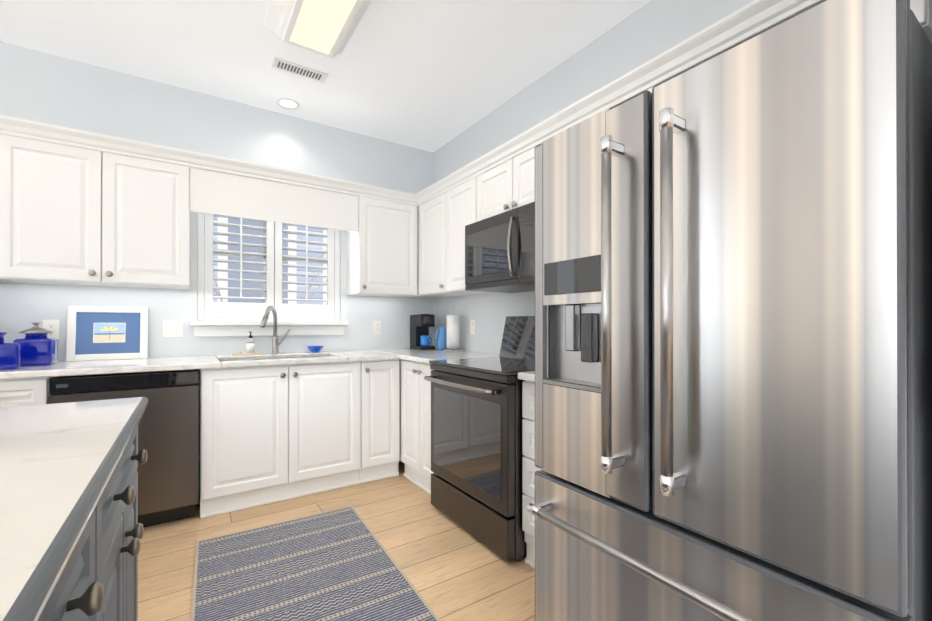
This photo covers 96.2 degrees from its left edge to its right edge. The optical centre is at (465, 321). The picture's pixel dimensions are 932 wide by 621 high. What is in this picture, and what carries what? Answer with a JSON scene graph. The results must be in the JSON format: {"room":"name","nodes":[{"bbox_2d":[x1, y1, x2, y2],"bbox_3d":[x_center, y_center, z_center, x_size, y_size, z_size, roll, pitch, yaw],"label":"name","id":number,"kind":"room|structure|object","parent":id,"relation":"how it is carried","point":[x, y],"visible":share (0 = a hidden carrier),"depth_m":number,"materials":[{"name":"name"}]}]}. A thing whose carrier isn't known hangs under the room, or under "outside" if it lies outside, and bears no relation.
{"room":"kitchen","nodes":[
{"label":"kitchen","id":0,"kind":"room"},
{"bbox_2d":[0,41,432,391],"bbox_3d":[-2.852,-0.240,2.423,6.240,2.800,0.130,0,0,-34],"label":"wall","id":1,"kind":"structure","parent":0,"point":[41,87],"depth_m":2.95,"materials":[{"name":"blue paint"}]},
{"bbox_2d":[43,320,59,338],"bbox_3d":[-2.532,0.046,2.550,0.075,0.118,0.009,0,0,-34],"label":"outlet","id":2,"kind":"object","parent":1,"relation":"attached to","point":[53,326],"visible":0.81,"depth_m":2.55,"materials":[{"name":"white plastic"}]},
{"bbox_2d":[0,116,191,289],"bbox_3d":[-2.219,-0.653,2.569,0.869,0.848,0.324,0,0,-34],"label":"upper cabinet","id":3,"kind":"object","parent":1,"relation":"attached to","point":[82,208],"depth_m":2.41,"materials":[{"name":"white wood"}]},
{"bbox_2d":[162,320,182,336],"bbox_3d":[-2.022,0.047,2.883,0.118,0.118,0.018,0,0,-34],"label":"double light switch","id":4,"kind":"object","parent":1,"relation":"attached to","point":[172,328],"visible":1,"depth_m":2.88,"materials":[{"name":"white plastic"}]},
{"bbox_2d":[189,212,347,336],"bbox_3d":[-1.503,-0.465,3.280,1.115,1.145,0.190,0,0,-34],"label":"window","id":5,"kind":"structure","parent":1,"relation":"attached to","point":[223,319],"depth_m":3.25,"materials":[{"name":"white wood"}]},
{"bbox_2d":[373,321,380,333],"bbox_3d":[-0.787,0.047,3.708,0.072,0.118,0.009,0,0,-34],"label":"electrical outlet","id":6,"kind":"object","parent":1,"relation":"attached to","point":[376,327],"visible":1,"depth_m":3.70,"materials":[{"name":"white plastic"}]},
{"bbox_2d":[344,184,415,297],"bbox_3d":[-0.718,-0.650,3.565,0.517,0.848,0.324,0,0,-34],"label":"upper cabinet","id":7,"kind":"object","parent":1,"relation":"attached to","point":[380,223],"depth_m":3.41,"materials":[{"name":"white wood"}]},
{"bbox_2d":[213,246,326,303],"bbox_3d":[-1.739,-0.492,3.869,2.906,3.518,1.026,0,0,-34],"label":"tree","id":8,"kind":"object","parent":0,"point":[219,294],"visible":0.12,"depth_m":4.18,"materials":[{"name":"beige plant"}]},
{"bbox_2d":[0,0,650,151],"bbox_3d":[-0.742,-1.680,-0.751,6.240,0.060,7.740,0,0,-34],"label":"ceiling","id":9,"kind":"structure","parent":0,"point":[431,75],"depth_m":2.52,"materials":[{"name":"white paint"}]},
{"bbox_2d":[276,98,299,109],"bbox_3d":[-1.335,-1.635,3.134,0.170,0.004,0.170,0,0,-34],"label":"recessed light","id":10,"kind":"object","parent":9,"relation":"in","point":[288,103],"visible":1,"depth_m":3.13,"materials":[{"name":"white"}]},
{"bbox_2d":[271,57,328,82],"bbox_3d":[-1.076,-1.634,2.718,0.330,0.009,0.120,0,0,-34],"label":"ceiling vent","id":11,"kind":"object","parent":9,"relation":"in","point":[298,69],"visible":1,"depth_m":2.71,"materials":[{"name":"white metal"}]},
{"bbox_2d":[265,0,371,58],"bbox_3d":[-0.539,-1.584,1.825,0.420,0.114,1.416,0,0,-34],"label":"ceiling light fixture","id":12,"kind":"object","parent":9,"relation":"attached to","point":[326,28],"visible":1,"depth_m":2.16,"materials":[{"name":"white"}]},
{"bbox_2d":[138,461,534,620],"bbox_3d":[-0.986,1.181,-0.394,6.240,0.060,8.620,0,0,-34],"label":"floor","id":13,"kind":"structure","parent":0,"point":[451,569],"depth_m":2.09,"materials":[{"name":"brown wood"}]},
{"bbox_2d":[0,376,58,407],"bbox_3d":[-2.582,0.717,2.140,0.761,0.884,0.630,0,0,-34],"label":"base cabinet","id":14,"kind":"object","parent":13,"relation":"on","point":[20,391],"depth_m":2.05,"materials":[{"name":"white wood"}]},
{"bbox_2d":[0,397,147,620],"bbox_3d":[-0.825,0.692,-0.088,1.284,0.920,2.590,0,0,-34],"label":"kitchen island","id":15,"kind":"object","parent":13,"relation":"on","point":[71,531],"visible":1,"depth_m":0.68,"materials":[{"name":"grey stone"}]},
{"bbox_2d":[49,369,198,527],"bbox_3d":[-1.982,0.722,2.506,0.630,0.876,0.628,0,0,-34],"label":"dishwasher","id":16,"kind":"object","parent":13,"relation":"on","point":[168,469],"visible":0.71,"depth_m":2.33,"materials":[{"name":"grey metal"}]},
{"bbox_2d":[199,379,363,517],"bbox_3d":[-1.326,0.831,2.973,0.966,0.660,0.630,0,0,-34],"label":"base cabinet","id":17,"kind":"object","parent":13,"relation":"on","point":[272,434],"depth_m":2.68,"materials":[{"name":"white wood"}]},
{"bbox_2d":[191,506,439,620],"bbox_3d":[-0.347,1.150,1.224,0.930,0.009,2.781,0,0,-34],"label":"rug","id":18,"kind":"object","parent":13,"relation":"on","point":[338,565],"visible":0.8,"depth_m":1.88,"materials":[{"name":"blue fabric"}]},
{"bbox_2d":[332,359,399,482],"bbox_3d":[-0.795,0.721,3.326,0.303,0.884,0.630,0,0,-34],"label":"base cabinet","id":19,"kind":"object","parent":13,"relation":"on","point":[379,380],"depth_m":3.06,"materials":[{"name":"white wood"}]},
{"bbox_2d":[0,348,439,378],"bbox_3d":[-1.520,0.357,2.822,3.333,0.232,0.672,0,0,-34],"label":"countertop","id":20,"kind":"structure","parent":19,"relation":"on","point":[69,368],"depth_m":2.54,"materials":[{"name":"stone"}]},
{"bbox_2d":[0,332,20,369],"bbox_3d":[-2.316,0.144,2.057,0.172,0.187,0.078,0,0,-34],"label":"jar","id":21,"kind":"object","parent":20,"relation":"on","point":[10,356],"visible":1,"depth_m":2.07,"materials":[{"name":"blue glass"}]},
{"bbox_2d":[13,322,57,365],"bbox_3d":[-2.392,0.120,2.325,0.156,0.237,0.156,0,0,-34],"label":"jar","id":22,"kind":"object","parent":20,"relation":"on","point":[38,346],"visible":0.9,"depth_m":2.28,"materials":[{"name":"blue glass"}]},
{"bbox_2d":[66,306,147,360],"bbox_3d":[-2.285,0.071,2.675,0.395,0.343,0.074,0,0,-34],"label":"picture frame","id":23,"kind":"object","parent":20,"relation":"on","point":[105,333],"visible":1,"depth_m":2.67,"materials":[{"name":"white"}]},
{"bbox_2d":[232,351,263,355],"bbox_3d":[-1.597,0.228,3.062,0.200,0.028,0.080,0,0,-34],"label":"soap tray","id":24,"kind":"object","parent":20,"relation":"on","point":[246,353],"visible":0.9,"depth_m":3.03,"materials":[{"name":"beige wood"}]},
{"bbox_2d":[246,331,254,352],"bbox_3d":[-1.577,0.155,3.060,0.058,0.173,0.064,0,0,-34],"label":"soap bottle","id":25,"kind":"object","parent":24,"relation":"on","point":[250,344],"visible":0.88,"depth_m":3.04,"materials":[{"name":"white"}]},
{"bbox_2d":[260,306,289,353],"bbox_3d":[-1.392,0.061,3.059,0.239,0.360,0.259,0,0,-34],"label":"faucet","id":26,"kind":"object","parent":20,"relation":"on","point":[275,344],"visible":1,"depth_m":3.13,"materials":[{"name":"silver metal"}]},
{"bbox_2d":[307,346,323,352],"bbox_3d":[-1.200,0.217,3.323,0.129,0.050,0.128,0,0,-34],"label":"bowl","id":27,"kind":"object","parent":20,"relation":"on","point":[314,349],"visible":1,"depth_m":3.28,"materials":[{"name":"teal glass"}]},
{"bbox_2d":[410,314,434,349],"bbox_3d":[-0.393,0.085,3.753,0.140,0.317,0.232,0,0,-34],"label":"coffee maker","id":28,"kind":"object","parent":20,"relation":"on","point":[420,324],"visible":0.94,"depth_m":3.72,"materials":[{"name":"black plastic"}]},
{"bbox_2d":[420,335,431,345],"bbox_3d":[-0.353,0.167,3.708,0.110,0.092,0.082,0,0,-34],"label":"mug","id":29,"kind":"object","parent":28,"relation":"on","point":[424,340],"visible":0.98,"depth_m":3.67,"materials":[{"name":"blue ceramic"}]},
{"bbox_2d":[435,327,446,349],"bbox_3d":[-0.214,0.143,3.645,0.139,0.200,0.112,0,0,-34],"label":"pitcher","id":30,"kind":"object","parent":20,"relation":"on","point":[441,341],"visible":0.77,"depth_m":3.61,"materials":[{"name":"blue ceramic"}]},
{"bbox_2d":[443,308,462,350],"bbox_3d":[-0.108,0.061,3.523,0.170,0.364,0.170,0,0,-34],"label":"paper towel holder","id":31,"kind":"object","parent":20,"relation":"on","point":[453,332],"visible":1,"depth_m":3.48,"materials":[{"name":"white paper"}]},
{"bbox_2d":[399,359,432,494],"bbox_3d":[-0.250,0.721,3.323,0.661,0.885,1.238,0,0,-34],"label":"base cabinet","id":32,"kind":"object","parent":13,"relation":"on","point":[415,421],"visible":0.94,"depth_m":2.94,"materials":[{"name":"white wood"}]},
{"bbox_2d":[396,350,499,363],"bbox_3d":[-0.065,0.259,3.044,0.663,0.035,0.566,0,0,-34],"label":"countertop","id":33,"kind":"structure","parent":32,"relation":"on","point":[422,357],"depth_m":3.01,"materials":[{"name":"stone"}]},
{"bbox_2d":[424,316,534,560],"bbox_3d":[0.238,0.550,2.446,0.762,1.180,0.756,0,0,-34],"label":"range","id":34,"kind":"object","parent":13,"relation":"on","point":[476,447],"visible":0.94,"depth_m":2.19,"materials":[{"name":"black metal"}]},
{"bbox_2d":[522,380,540,568],"bbox_3d":[0.637,0.716,1.987,0.661,0.885,0.439,0,0,-34],"label":"base cabinet","id":35,"kind":"object","parent":13,"relation":"on","point":[529,468],"visible":0.06,"depth_m":1.97,"materials":[{"name":"white wood"}]},
{"bbox_2d":[518,371,534,381],"bbox_3d":[0.638,0.256,1.989,0.658,0.035,0.439,0,0,-34],"label":"countertop","id":36,"kind":"structure","parent":35,"relation":"on","point":[528,375],"depth_m":1.94,"materials":[{"name":"stone"}]},
{"bbox_2d":[527,0,931,620],"bbox_3d":[0.839,0.273,1.308,1.010,1.768,0.903,0,0,-34],"label":"refrigerator","id":37,"kind":"object","parent":13,"relation":"on","point":[733,332],"visible":1,"depth_m":0.89,"materials":[{"name":"grey metal"}]},
{"bbox_2d":[433,0,753,353],"bbox_3d":[1.840,-0.245,0.887,0.120,2.800,7.620,0,0,-34],"label":"wall","id":38,"kind":"structure","parent":0,"point":[650,30],"depth_m":2.73,"materials":[{"name":"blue paint"}]},
{"bbox_2d":[412,296,435,298],"bbox_3d":[-0.370,-0.649,3.808,0.329,0.848,0.304,0,0,-34],"label":"upper cabinet","id":39,"kind":"object","parent":38,"relation":"attached to","point":[431,297],"depth_m":3.85,"materials":[{"name":"white wood"}]},
{"bbox_2d":[416,180,453,297],"bbox_3d":[-0.144,-0.651,3.471,0.325,0.848,0.452,0,0,-34],"label":"upper cabinet","id":40,"kind":"object","parent":38,"relation":"attached to","point":[430,202],"depth_m":3.40,"materials":[{"name":"white wood"}]},
{"bbox_2d":[444,164,493,295],"bbox_3d":[0.092,-0.652,3.115,0.325,0.848,0.402,0,0,-34],"label":"upper cabinet","id":41,"kind":"object","parent":38,"relation":"attached to","point":[459,188],"depth_m":3.06,"materials":[{"name":"white wood"}]},
{"bbox_2d":[470,320,475,333],"bbox_3d":[0.057,0.043,3.454,0.009,0.118,0.072,0,0,-34],"label":"electrical outlet","id":42,"kind":"object","parent":38,"relation":"attached to","point":[472,326],"visible":1,"depth_m":3.45,"materials":[{"name":"white plastic"}]},
{"bbox_2d":[476,116,559,221],"bbox_3d":[0.417,-0.866,2.627,0.325,0.423,0.768,0,0,-34],"label":"upper cabinet","id":43,"kind":"object","parent":38,"relation":"attached to","point":[505,178],"depth_m":2.54,"materials":[{"name":"white wood"}]},
{"bbox_2d":[465,201,534,292],"bbox_3d":[0.355,-0.428,2.585,0.468,0.434,0.762,0,0,-34],"label":"microwave","id":44,"kind":"object","parent":43,"relation":"attached to","point":[500,252],"visible":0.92,"depth_m":2.48,"materials":[{"name":"black metal"}]},
{"bbox_2d":[560,68,643,131],"bbox_3d":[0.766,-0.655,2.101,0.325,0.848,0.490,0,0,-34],"label":"crown molding","id":45,"kind":"structure","parent":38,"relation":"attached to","point":[632,84],"depth_m":1.94,"materials":[{"name":"white wood"}]},
{"bbox_2d":[644,12,743,92],"bbox_3d":[1.018,-0.939,1.722,0.325,0.283,0.416,0,0,-34],"label":"crown molding","id":46,"kind":"structure","parent":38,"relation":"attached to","point":[730,32],"depth_m":1.59,"materials":[{"name":"white wood"}]},
{"bbox_2d":[744,0,931,42],"bbox_3d":[1.248,-0.940,1.375,0.325,0.283,0.417,0,0,-34],"label":"upper cabinet","id":47,"kind":"object","parent":38,"relation":"attached to","point":[763,14],"depth_m":1.37,"materials":[{"name":"white wood"}]},
{"label":"outside","id":48,"kind":"structure","parent":0,"visible":0},
{"bbox_2d":[213,216,326,304],"bbox_3d":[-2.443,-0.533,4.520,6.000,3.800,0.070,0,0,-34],"label":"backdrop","id":49,"kind":"structure","parent":48,"point":[235,284],"depth_m":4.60,"materials":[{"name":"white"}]}
]}

